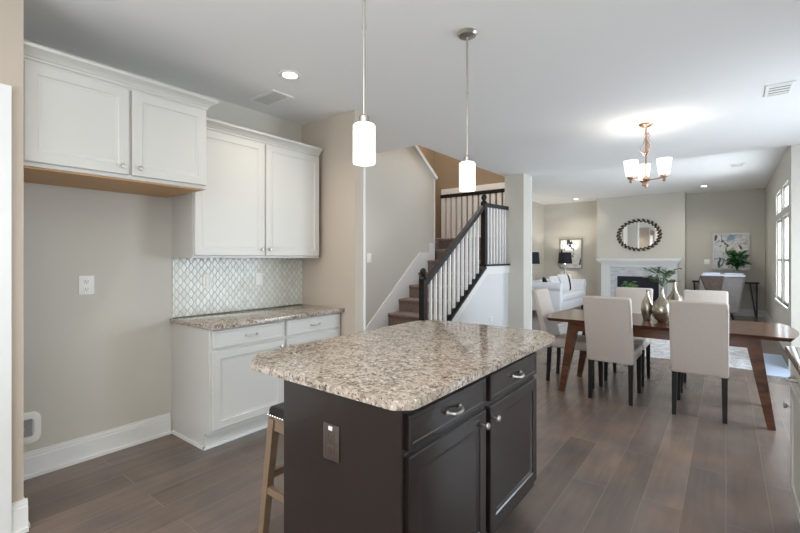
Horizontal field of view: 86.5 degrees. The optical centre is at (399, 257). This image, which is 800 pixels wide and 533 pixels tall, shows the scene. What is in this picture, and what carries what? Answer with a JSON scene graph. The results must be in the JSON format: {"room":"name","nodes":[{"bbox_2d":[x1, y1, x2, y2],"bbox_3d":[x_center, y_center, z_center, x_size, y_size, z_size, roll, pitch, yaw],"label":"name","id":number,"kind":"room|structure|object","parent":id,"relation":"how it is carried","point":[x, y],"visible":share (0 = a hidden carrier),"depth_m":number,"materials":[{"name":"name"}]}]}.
{"room":"kitchen","nodes":[
{"label":"kitchen","id":0,"kind":"room"},
{"bbox_2d":[0,0,23,502],"bbox_3d":[-3.117,0.003,1.096,0.660,2.745,3.145,0,0,37],"label":"wall","id":1,"kind":"structure","parent":0,"point":[11,11],"depth_m":2.12,"materials":[{"name":"beige paint"}]},
{"bbox_2d":[0,83,10,532],"bbox_3d":[-2.235,0.265,1.683,0.025,2.220,1.040,0,0,37],"label":"trim","id":2,"kind":"structure","parent":1,"relation":"attached to","point":[5,90],"depth_m":2.07,"materials":[{"name":"white paint"}]},
{"bbox_2d":[11,413,170,532],"bbox_3d":[-1.858,1.295,2.714,0.688,0.160,1.055,0,0,37],"label":"baseboard","id":3,"kind":"structure","parent":1,"relation":"attached to","point":[41,461],"depth_m":2.87,"materials":[{"name":"white paint"}]},
{"bbox_2d":[24,38,301,452],"bbox_3d":[-1.787,0.003,3.454,0.100,2.745,2.415,0,0,37],"label":"wall","id":4,"kind":"structure","parent":0,"point":[100,361],"depth_m":2.95,"materials":[{"name":"grey paint"}]},
{"bbox_2d":[24,412,40,444],"bbox_3d":[-2.340,1.065,2.633,0.027,0.196,0.184,0,0,37],"label":"water supply box","id":5,"kind":"object","parent":4,"relation":"attached to","point":[32,420],"visible":0.34,"depth_m":2.67,"materials":[{"name":"white plastic"}]},
{"bbox_2d":[78,276,93,294],"bbox_3d":[-2.141,0.185,2.902,0.010,0.128,0.090,0,0,37],"label":"outlet","id":6,"kind":"object","parent":4,"relation":"attached to","point":[85,283],"visible":1,"depth_m":2.90,"materials":[{"name":"white plastic"}]},
{"bbox_2d":[24,40,218,197],"bbox_3d":[-1.846,-0.788,2.765,0.641,0.634,1.046,0,0,37],"label":"upper cabinet","id":7,"kind":"object","parent":4,"relation":"attached to","point":[88,124],"visible":0.96,"depth_m":2.52,"materials":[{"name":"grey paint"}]},
{"bbox_2d":[172,258,301,317],"bbox_3d":[-1.402,0.236,3.864,0.009,0.468,1.291,0,0,37],"label":"backsplash","id":8,"kind":"structure","parent":4,"relation":"attached to","point":[234,287],"depth_m":3.75,"materials":[{"name":"tile"}]},
{"bbox_2d":[203,274,210,287],"bbox_3d":[-1.619,0.195,3.567,0.010,0.118,0.075,0,0,37],"label":"outlet","id":9,"kind":"object","parent":8,"relation":"attached to","point":[206,277],"visible":1,"depth_m":3.56,"materials":[{"name":"white plastic"}]},
{"bbox_2d":[256,272,262,284],"bbox_3d":[-1.311,0.195,3.967,0.010,0.118,0.075,0,0,37],"label":"outlet","id":10,"kind":"object","parent":8,"relation":"attached to","point":[259,276],"visible":1,"depth_m":3.96,"materials":[{"name":"white plastic"}]},
{"bbox_2d":[172,117,322,257],"bbox_3d":[-1.272,-0.527,3.727,0.381,1.055,1.235,0,0,37],"label":"upper cabinet","id":11,"kind":"object","parent":4,"relation":"attached to","point":[260,198],"visible":0.96,"depth_m":3.53,"materials":[{"name":"grey paint"}]},
{"bbox_2d":[302,110,362,335],"bbox_3d":[-0.868,0.003,4.349,1.230,2.745,0.125,0,0,37],"label":"wall","id":12,"kind":"structure","parent":0,"point":[335,278],"depth_m":4.05,"materials":[{"name":"beige paint"}]},
{"bbox_2d":[363,166,531,330],"bbox_3d":[0.929,-0.125,5.592,0.024,3.000,4.057,0,0,39],"label":"trim","id":13,"kind":"structure","parent":12,"relation":"attached to","point":[364,167],"depth_m":4.02,"materials":[{"name":"white paint"}]},
{"bbox_2d":[366,146,433,326],"bbox_3d":[-0.409,-0.470,6.039,0.100,3.690,3.115,0,0,37],"label":"wall","id":14,"kind":"structure","parent":0,"point":[399,185],"depth_m":6.38,"materials":[{"name":"grey paint"}]},
{"bbox_2d":[367,253,370,262],"bbox_3d":[-0.428,0.000,5.924,0.010,0.130,0.090,0,0,37],"label":"light switch","id":15,"kind":"object","parent":14,"relation":"attached to","point":[368,254],"visible":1,"depth_m":5.92,"materials":[{"name":"white plastic"}]},
{"bbox_2d":[366,243,434,330],"bbox_3d":[-0.053,0.560,6.405,0.020,1.630,2.100,0,0,37],"label":"trim","id":16,"kind":"structure","parent":14,"relation":"attached to","point":[411,276],"depth_m":6.51,"materials":[{"name":"white paint"}]},
{"bbox_2d":[413,145,437,242],"bbox_3d":[0.230,-1.213,6.856,0.150,1.916,1.191,0,0,37],"label":"trim","id":17,"kind":"structure","parent":14,"relation":"attached to","point":[416,147],"depth_m":7.22,"materials":[{"name":"white paint"}]},
{"bbox_2d":[24,0,799,176],"bbox_3d":[0.009,-1.498,2.640,7.000,0.255,9.800,0,0,37],"label":"ceiling","id":18,"kind":"structure","parent":0,"point":[555,86],"depth_m":3.02,"materials":[{"name":"white paint"}]},
{"bbox_2d":[248,89,292,106],"bbox_3d":[-1.109,-1.366,3.639,0.350,0.008,0.205,0,0,37],"label":"ceiling vent","id":19,"kind":"object","parent":18,"relation":"in","point":[272,97],"visible":1,"depth_m":3.63,"materials":[{"name":"white plastic"}]},
{"bbox_2d":[278,70,301,80],"bbox_3d":[-0.824,-1.365,3.182,0.170,0.008,0.170,0,0,37],"label":"recessed light","id":20,"kind":"object","parent":18,"relation":"in","point":[285,74],"visible":1,"depth_m":3.18,"materials":[{"name":"white plastic"}]},
{"bbox_2d":[353,0,374,165],"bbox_3d":[-0.156,-0.890,1.850,0.124,0.960,0.124,0,0,37],"label":"pendant light","id":21,"kind":"object","parent":18,"relation":"hanging from","point":[363,130],"visible":1,"depth_m":1.82,"materials":[{"name":"white glass"}]},
{"bbox_2d":[457,27,477,191],"bbox_3d":[0.409,-0.890,2.587,0.124,0.960,0.124,0,0,37],"label":"pendant light","id":22,"kind":"object","parent":18,"relation":"hanging from","point":[466,167],"visible":1,"depth_m":2.56,"materials":[{"name":"white glass"}]},
{"bbox_2d":[624,122,671,187],"bbox_3d":[2.545,-1.042,4.348,0.414,0.655,0.416,0,0,37],"label":"chandelier","id":23,"kind":"object","parent":18,"relation":"hanging from","point":[631,167],"visible":1,"depth_m":4.30,"materials":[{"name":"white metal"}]},
{"bbox_2d":[764,80,795,97],"bbox_3d":[3.071,-1.366,3.441,0.175,0.008,0.300,0,0,37],"label":"ceiling vent","id":24,"kind":"object","parent":18,"relation":"in","point":[785,87],"visible":1,"depth_m":3.43,"materials":[{"name":"white plastic"}]},
{"bbox_2d":[24,305,799,532],"bbox_3d":[1.975,1.425,5.039,7.400,0.100,16.000,0,0,37],"label":"floor","id":25,"kind":"structure","parent":0,"point":[605,464],"depth_m":2.71,"materials":[{"name":"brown wood"}]},
{"bbox_2d":[171,313,339,450],"bbox_3d":[-1.165,0.942,3.671,0.618,0.865,1.303,0,0,37],"label":"base cabinet","id":26,"kind":"object","parent":25,"relation":"on","point":[218,399],"visible":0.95,"depth_m":3.21,"materials":[{"name":"grey paint"}]},
{"bbox_2d":[170,304,344,330],"bbox_3d":[-1.165,0.489,3.667,0.623,0.035,1.312,0,0,37],"label":"countertop","id":27,"kind":"structure","parent":26,"relation":"on","point":[215,321],"depth_m":3.44,"materials":[{"name":"stone"}]},
{"bbox_2d":[258,402,283,532],"bbox_3d":[-0.392,1.052,2.191,0.366,0.646,0.536,0,0,37],"label":"counter stool","id":28,"kind":"object","parent":25,"relation":"on","point":[275,426],"visible":0.18,"depth_m":2.08,"materials":[{"name":"brown wood"}]},
{"bbox_2d":[284,352,536,532],"bbox_3d":[0.154,0.938,2.051,0.664,0.872,1.227,0,0,37],"label":"base cabinet","id":29,"kind":"object","parent":25,"relation":"on","point":[461,461],"visible":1,"depth_m":1.64,"materials":[{"name":"black wood"}]},
{"bbox_2d":[323,422,338,463],"bbox_3d":[-0.259,0.690,1.589,0.085,0.135,0.010,0,0,37],"label":"outlet","id":30,"kind":"object","parent":29,"relation":"attached to","point":[330,432],"visible":1,"depth_m":1.58,"materials":[{"name":"brown plastic"}]},
{"bbox_2d":[327,444,333,454],"bbox_3d":[-0.260,0.716,1.587,0.034,0.034,0.004,0,0,37],"label":"socket","id":31,"kind":"object","parent":30,"relation":"attached to","point":[330,447],"depth_m":1.58,"materials":[{"name":"brown plastic"}]},
{"bbox_2d":[327,431,333,441],"bbox_3d":[-0.260,0.668,1.587,0.034,0.034,0.004,0,0,37],"label":"socket","id":32,"kind":"object","parent":30,"relation":"attached to","point":[330,434],"depth_m":1.58,"materials":[{"name":"brown plastic"}]},
{"bbox_2d":[251,320,554,410],"bbox_3d":[0.112,0.483,2.317,1.018,0.033,1.637,0,0,37],"label":"countertop","id":33,"kind":"structure","parent":29,"relation":"on","point":[407,366],"depth_m":1.96,"materials":[{"name":"stone"}]},
{"bbox_2d":[377,237,503,328],"bbox_3d":[0.495,0.515,7.179,2.008,1.718,3.405,0,0,37],"label":"staircase","id":34,"kind":"structure","parent":25,"relation":"on","point":[408,311],"depth_m":6.41,"materials":[{"name":"brown carpet"}]},
{"bbox_2d":[440,188,504,238],"bbox_3d":[1.551,-0.831,8.389,1.730,0.969,0.070,0,0,37],"label":"landing railing","id":35,"kind":"object","parent":34,"relation":"on","point":[459,200],"visible":0.41,"depth_m":8.61,"materials":[{"name":"black wood"}]},
{"bbox_2d":[532,252,539,280],"bbox_3d":[3.630,0.607,11.633,0.380,1.534,0.380,0,0,37],"label":"floor lamp","id":36,"kind":"object","parent":25,"relation":"on","point":[535,255],"visible":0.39,"depth_m":11.47,"materials":[{"name":"black"}]},
{"bbox_2d":[532,279,585,311],"bbox_3d":[4.059,0.973,11.065,0.942,0.802,2.330,0,0,37],"label":"sofa","id":37,"kind":"object","parent":25,"relation":"on","point":[561,300],"visible":0.57,"depth_m":10.28,"materials":[{"name":"white fabric"}]},
{"bbox_2d":[549,276,560,282],"bbox_3d":[4.091,0.675,11.166,0.420,0.400,0.195,0,0,-38],"label":"throw pillow","id":38,"kind":"object","parent":37,"relation":"on","point":[555,279],"visible":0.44,"depth_m":11.12,"materials":[{"name":"white fabric"}]},
{"bbox_2d":[557,274,573,290],"bbox_3d":[4.485,0.660,11.532,0.460,0.443,0.202,0,0,-12],"label":"throw pillow","id":39,"kind":"object","parent":37,"relation":"on","point":[566,280],"visible":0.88,"depth_m":11.48,"materials":[{"name":"white fabric"}]},
{"bbox_2d":[563,292,573,300],"bbox_3d":[3.884,0.958,10.626,0.670,0.165,0.910,0,0,37],"label":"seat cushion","id":40,"kind":"object","parent":37,"relation":"on","point":[567,296],"depth_m":10.48,"materials":[{"name":"white fabric"}]},
{"bbox_2d":[563,290,583,298],"bbox_3d":[4.438,0.958,11.348,0.670,0.165,0.910,0,0,37],"label":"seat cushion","id":41,"kind":"object","parent":37,"relation":"on","point":[578,294],"depth_m":11.17,"materials":[{"name":"white fabric"}]},
{"bbox_2d":[558,252,571,273],"bbox_3d":[4.782,0.607,12.313,0.380,1.535,0.380,0,0,37],"label":"floor lamp","id":42,"kind":"object","parent":25,"relation":"on","point":[564,258],"visible":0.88,"depth_m":12.17,"materials":[{"name":"black fabric"}]},
{"bbox_2d":[532,288,598,388],"bbox_3d":[1.891,0.868,4.813,0.678,1.015,0.410,0,0,37],"label":"dining chair","id":43,"kind":"object","parent":25,"relation":"on","point":[541,296],"visible":0.7,"depth_m":4.81,"materials":[{"name":"fabric"}]},
{"bbox_2d":[583,296,641,405],"bbox_3d":[2.107,0.868,4.195,0.410,1.015,0.678,0,0,37],"label":"dining chair","id":44,"kind":"object","parent":25,"relation":"on","point":[608,320],"visible":1,"depth_m":3.99,"materials":[{"name":"fabric"}]},
{"bbox_2d":[604,287,652,386],"bbox_3d":[2.647,0.868,4.913,0.410,1.015,0.678,0,0,37],"label":"dining chair","id":45,"kind":"object","parent":25,"relation":"on","point":[636,295],"visible":0.41,"depth_m":5.02,"materials":[{"name":"fabric"}]},
{"bbox_2d":[596,259,681,303],"bbox_3d":[6.086,0.695,10.908,1.900,1.359,0.279,0,0,37],"label":"fireplace","id":46,"kind":"object","parent":25,"relation":"on","point":[614,272],"visible":0.46,"depth_m":10.97,"materials":[{"name":"white paint"}]},
{"bbox_2d":[596,259,681,263],"bbox_3d":[6.086,0.077,10.908,1.900,0.125,0.279,0,0,37],"label":"mantel shelf","id":47,"kind":"object","parent":46,"relation":"attached to","point":[603,261],"depth_m":10.80,"materials":[{"name":"white paint"}]},
{"bbox_2d":[558,322,751,369],"bbox_3d":[4.402,1.368,7.752,3.050,0.014,4.140,0,0,37],"label":"area rug","id":48,"kind":"object","parent":25,"relation":"on","point":[739,357],"visible":0.02,"depth_m":6.12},
{"bbox_3d":[4.854,1.137,9.006,0.840,0.453,0.840,0,0,37],"label":"coffee table","id":49,"kind":"object","parent":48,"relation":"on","visible":0},
{"bbox_2d":[622,281,638,287],"bbox_3d":[4.843,0.699,8.987,0.386,0.422,0.348,0,0,-20],"label":"potted plant","id":50,"kind":"object","parent":49,"relation":"on","point":[626,283],"visible":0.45,"depth_m":8.97,"materials":[{"name":"green plant"}]},
{"bbox_2d":[546,309,798,430],"bbox_3d":[2.544,0.997,4.188,2.020,0.764,0.941,0,0,37],"label":"dining table","id":51,"kind":"object","parent":25,"relation":"on","point":[749,335],"visible":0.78,"depth_m":3.80,"materials":[{"name":"brown wood"}]},
{"bbox_2d":[641,290,652,319],"bbox_3d":[2.460,0.466,4.226,0.120,0.298,0.120,0,0,37],"label":"vase","id":52,"kind":"object","parent":51,"relation":"on","point":[646,305],"visible":0.95,"depth_m":4.19,"materials":[{"name":"silver metal"}]},
{"bbox_2d":[651,288,668,321],"bbox_3d":[2.519,0.451,4.086,0.176,0.328,0.176,0,0,37],"label":"vase","id":53,"kind":"object","parent":51,"relation":"on","point":[660,308],"visible":0.93,"depth_m":4.04,"materials":[{"name":"silver metal"}]},
{"bbox_2d":[643,266,681,285],"bbox_3d":[2.522,0.212,4.099,0.335,0.266,0.388,0,0,37],"label":"greenery","id":54,"kind":"object","parent":53,"relation":"in","point":[666,274],"visible":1,"depth_m":4.07,"materials":[{"name":"green plant"}]},
{"bbox_2d":[666,282,682,300],"bbox_3d":[2.754,0.422,4.264,0.176,0.385,0.176,0,0,37],"label":"vase","id":55,"kind":"object","parent":51,"relation":"on","point":[674,295],"visible":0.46,"depth_m":4.24,"materials":[{"name":"silver metal"}]},
{"bbox_2d":[669,300,728,423],"bbox_3d":[2.653,0.868,3.763,0.410,1.015,0.678,0,0,37],"label":"dining chair","id":56,"kind":"object","parent":25,"relation":"on","point":[698,331],"visible":1,"depth_m":3.55,"materials":[{"name":"fabric"}]},
{"bbox_2d":[681,290,727,392],"bbox_3d":[3.206,0.868,4.484,0.410,1.015,0.678,0,0,37],"label":"dining chair","id":57,"kind":"object","parent":25,"relation":"on","point":[688,295],"visible":0.2,"depth_m":4.69,"materials":[{"name":"fabric"}]},
{"bbox_2d":[698,272,745,319],"bbox_3d":[7.002,0.846,9.274,0.818,1.063,0.984,0,0,37],"label":"armchair","id":58,"kind":"object","parent":25,"relation":"on","point":[734,286],"visible":0.51,"depth_m":8.77,"materials":[{"name":"grey fabric"}]},
{"bbox_2d":[700,275,723,290],"bbox_3d":[6.617,0.545,9.018,0.426,0.340,0.135,0,0,37],"label":"fur throw","id":59,"kind":"object","parent":58,"relation":"on","point":[713,283],"visible":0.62,"depth_m":8.96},
{"bbox_2d":[701,273,745,276],"bbox_3d":[6.795,0.353,8.941,0.740,0.075,0.180,0,0,37],"label":"folded blanket","id":60,"kind":"object","parent":58,"relation":"on","point":[703,274],"visible":1,"depth_m":8.85,"materials":[{"name":"white fabric"}]},
{"bbox_2d":[692,280,759,318],"bbox_3d":[7.730,0.968,10.127,1.260,0.816,0.380,0,0,37],"label":"console table","id":61,"kind":"object","parent":25,"relation":"on","point":[693,281],"visible":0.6,"depth_m":9.67,"materials":[{"name":"black wood"}]},
{"bbox_2d":[726,250,752,272],"bbox_3d":[7.884,0.186,9.912,0.528,0.747,0.600,0,0,37],"label":"potted plant","id":62,"kind":"object","parent":61,"relation":"on","point":[735,261],"visible":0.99,"depth_m":9.88,"materials":[{"name":"green plant"}]},
{"bbox_2d":[763,353,789,377],"bbox_3d":[4.800,1.369,5.493,0.310,0.012,1.440,0,0,37],"label":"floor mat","id":63,"kind":"object","parent":25,"relation":"on","point":[775,365],"visible":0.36,"depth_m":5.34,"materials":[{"name":"white fabric"}]},
{"bbox_2d":[783,361,799,522],"bbox_3d":[1.083,0.942,0.467,0.680,0.865,4.060,0,0,37],"label":"base cabinet","id":64,"kind":"object","parent":25,"relation":"on","point":[794,377],"visible":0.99,"depth_m":2.13,"materials":[{"name":"grey paint"}]},
{"bbox_2d":[785,346,799,374],"bbox_3d":[1.095,0.489,0.468,0.668,0.035,4.075,0,0,37],"label":"countertop","id":65,"kind":"structure","parent":64,"relation":"on","point":[793,353],"depth_m":2.08,"materials":[{"name":"stone"}]},
{"bbox_2d":[417,145,434,171],"bbox_3d":[-0.371,-1.225,7.033,1.050,5.200,4.990,0,0,37],"label":"wall","id":66,"kind":"structure","parent":0,"point":[429,154],"depth_m":9.03,"materials":[{"name":"brown paint"}]},
{"bbox_2d":[435,151,504,263],"bbox_3d":[1.593,-1.225,8.608,2.050,5.200,0.100,0,0,37],"label":"wall","id":67,"kind":"structure","parent":0,"point":[446,167],"depth_m":8.97,"materials":[{"name":"brown paint"}]},
{"bbox_2d":[438,182,504,238],"bbox_3d":[1.488,-0.900,8.594,1.900,1.110,0.050,0,0,37],"label":"trim","id":68,"kind":"structure","parent":67,"relation":"attached to","point":[495,185],"depth_m":8.47,"materials":[{"name":"white paint"}]},
{"bbox_2d":[456,273,507,326],"bbox_3d":[1.021,0.750,6.129,0.100,1.250,2.410,0,0,37],"label":"wall","id":69,"kind":"structure","parent":0,"point":[491,298],"depth_m":6.53,"materials":[{"name":"white paint"}]},
{"bbox_2d":[419,194,509,320],"bbox_3d":[1.009,0.207,6.067,0.136,2.335,2.521,0,0,37],"label":"stair railing","id":70,"kind":"object","parent":69,"relation":"on","point":[491,214],"visible":0.94,"depth_m":5.92,"materials":[{"name":"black wood"}]},
{"bbox_2d":[452,266,508,321],"bbox_3d":[1.069,0.703,6.093,0.020,1.155,2.410,0,0,37],"label":"trim","id":71,"kind":"structure","parent":69,"relation":"attached to","point":[490,269],"depth_m":6.24,"materials":[{"name":"white paint"}]},
{"bbox_2d":[505,174,530,328],"bbox_3d":[1.976,-0.125,7.123,0.325,3.000,0.330,0,0,37],"label":"wall column","id":72,"kind":"structure","parent":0,"point":[518,186],"depth_m":6.99,"materials":[{"name":"grey paint"}]},
{"bbox_2d":[532,202,543,279],"bbox_3d":[2.859,-0.125,11.072,0.100,3.000,5.150,0,0,37],"label":"wall","id":73,"kind":"structure","parent":0,"point":[537,209],"depth_m":12.63,"materials":[{"name":"grey paint"}]},
{"bbox_2d":[597,192,685,298],"bbox_3d":[6.332,-0.125,11.212,2.000,3.000,0.500,0,0,37],"label":"wall","id":74,"kind":"structure","parent":0,"point":[668,210],"depth_m":10.89,"materials":[{"name":"grey paint"}]},
{"bbox_2d":[616,219,661,250],"bbox_3d":[6.173,-0.595,10.989,1.048,0.853,0.041,0,0,37],"label":"mirror","id":75,"kind":"object","parent":74,"relation":"attached to","point":[635,234],"visible":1,"depth_m":10.98,"materials":[{"name":"clear glass"}]},
{"bbox_2d":[544,188,764,309],"bbox_3d":[6.514,-0.125,11.450,5.300,3.000,0.100,0,0,37],"label":"wall","id":76,"kind":"structure","parent":0,"point":[708,214],"depth_m":10.62,"materials":[{"name":"grey paint"}]},
{"bbox_2d":[560,238,582,268],"bbox_3d":[5.026,-0.125,12.500,0.640,0.880,0.044,0,0,37],"label":"painting","id":77,"kind":"object","parent":76,"relation":"attached to","point":[575,246],"visible":0.91,"depth_m":12.43,"materials":[{"name":"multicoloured paper"}]},
{"bbox_2d":[704,259,709,263],"bbox_3d":[7.612,0.095,10.539,0.115,0.120,0.010,0,0,37],"label":"light switch","id":78,"kind":"object","parent":76,"relation":"attached to","point":[706,261],"visible":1,"depth_m":10.54,"materials":[{"name":"white plastic"}]},
{"bbox_2d":[713,233,749,269],"bbox_3d":[7.970,-0.160,10.242,0.700,0.870,0.044,0,0,37],"label":"painting","id":79,"kind":"object","parent":76,"relation":"attached to","point":[724,242],"visible":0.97,"depth_m":10.27,"materials":[{"name":"multicoloured paper"}]},
{"bbox_2d":[729,309,764,316],"bbox_3d":[6.436,1.295,11.430,5.140,0.160,0.028,0,0,37],"label":"baseboard","id":80,"kind":"structure","parent":76,"relation":"attached to","point":[742,312],"depth_m":10.04,"materials":[{"name":"white paint"}]},
{"bbox_2d":[532,146,787,204],"bbox_3d":[5.096,-1.675,8.820,6.450,0.100,6.200,0,0,37],"label":"ceiling","id":81,"kind":"structure","parent":0,"point":[686,175],"depth_m":8.69,"materials":[{"name":"white paint"}]},
{"bbox_2d":[730,163,744,167],"bbox_3d":[5.896,-1.621,7.432,0.210,0.008,0.270,0,0,37],"label":"ceiling vent","id":82,"kind":"object","parent":81,"relation":"in","point":[740,164],"visible":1,"depth_m":7.43,"materials":[{"name":"white plastic"}]},
{"bbox_2d":[765,146,789,342],"bbox_3d":[6.746,-0.125,7.504,0.130,3.000,5.880,0,0,37],"label":"wall","id":83,"kind":"structure","parent":0,"point":[780,178],"depth_m":7.69,"materials":[{"name":"grey paint"}]},
{"bbox_2d":[764,311,789,349],"bbox_3d":[6.683,1.295,7.553,0.028,0.160,5.880,0,0,37],"label":"baseboard","id":84,"kind":"structure","parent":83,"relation":"attached to","point":[767,318],"depth_m":8.38,"materials":[{"name":"white paint"}]},
{"bbox_2d":[778,220,780,299],"bbox_3d":[6.599,0.030,7.321,0.060,1.390,0.850,0,0,37],"label":"window","id":85,"kind":"structure","parent":83,"relation":"in","point":[779,221],"depth_m":7.63,"materials":[{"name":"glass"}]},
{"bbox_2d":[778,192,780,213],"bbox_3d":[6.599,-0.955,7.321,0.060,0.380,0.850,0,0,37],"label":"window","id":86,"kind":"structure","parent":83,"relation":"in","point":[779,194],"depth_m":7.63,"materials":[{"name":"white glass"}]},
{"bbox_2d":[774,298,788,309],"bbox_3d":[6.234,0.743,6.939,0.055,0.035,1.980,0,0,37],"label":"trim","id":87,"kind":"structure","parent":83,"relation":"attached to","point":[783,305],"depth_m":6.71,"materials":[{"name":"white paint"}]},
{"bbox_2d":[785,215,787,304],"bbox_3d":[5.960,0.030,6.488,0.060,1.390,0.850,0,0,37],"label":"window","id":88,"kind":"structure","parent":83,"relation":"in","point":[786,216],"depth_m":6.80,"materials":[{"name":"glass"}]},
{"bbox_2d":[785,184,787,207],"bbox_3d":[5.960,-0.955,6.488,0.060,0.380,0.850,0,0,37],"label":"window","id":89,"kind":"structure","parent":83,"relation":"in","point":[786,186],"depth_m":6.80,"materials":[{"name":"white glass"}]},
{"bbox_2d":[790,144,799,346],"bbox_3d":[5.281,-0.125,4.847,1.220,3.000,0.120,0,0,37],"label":"wall","id":90,"kind":"structure","parent":0,"point":[794,149],"depth_m":5.15,"materials":[{"name":"grey paint"}]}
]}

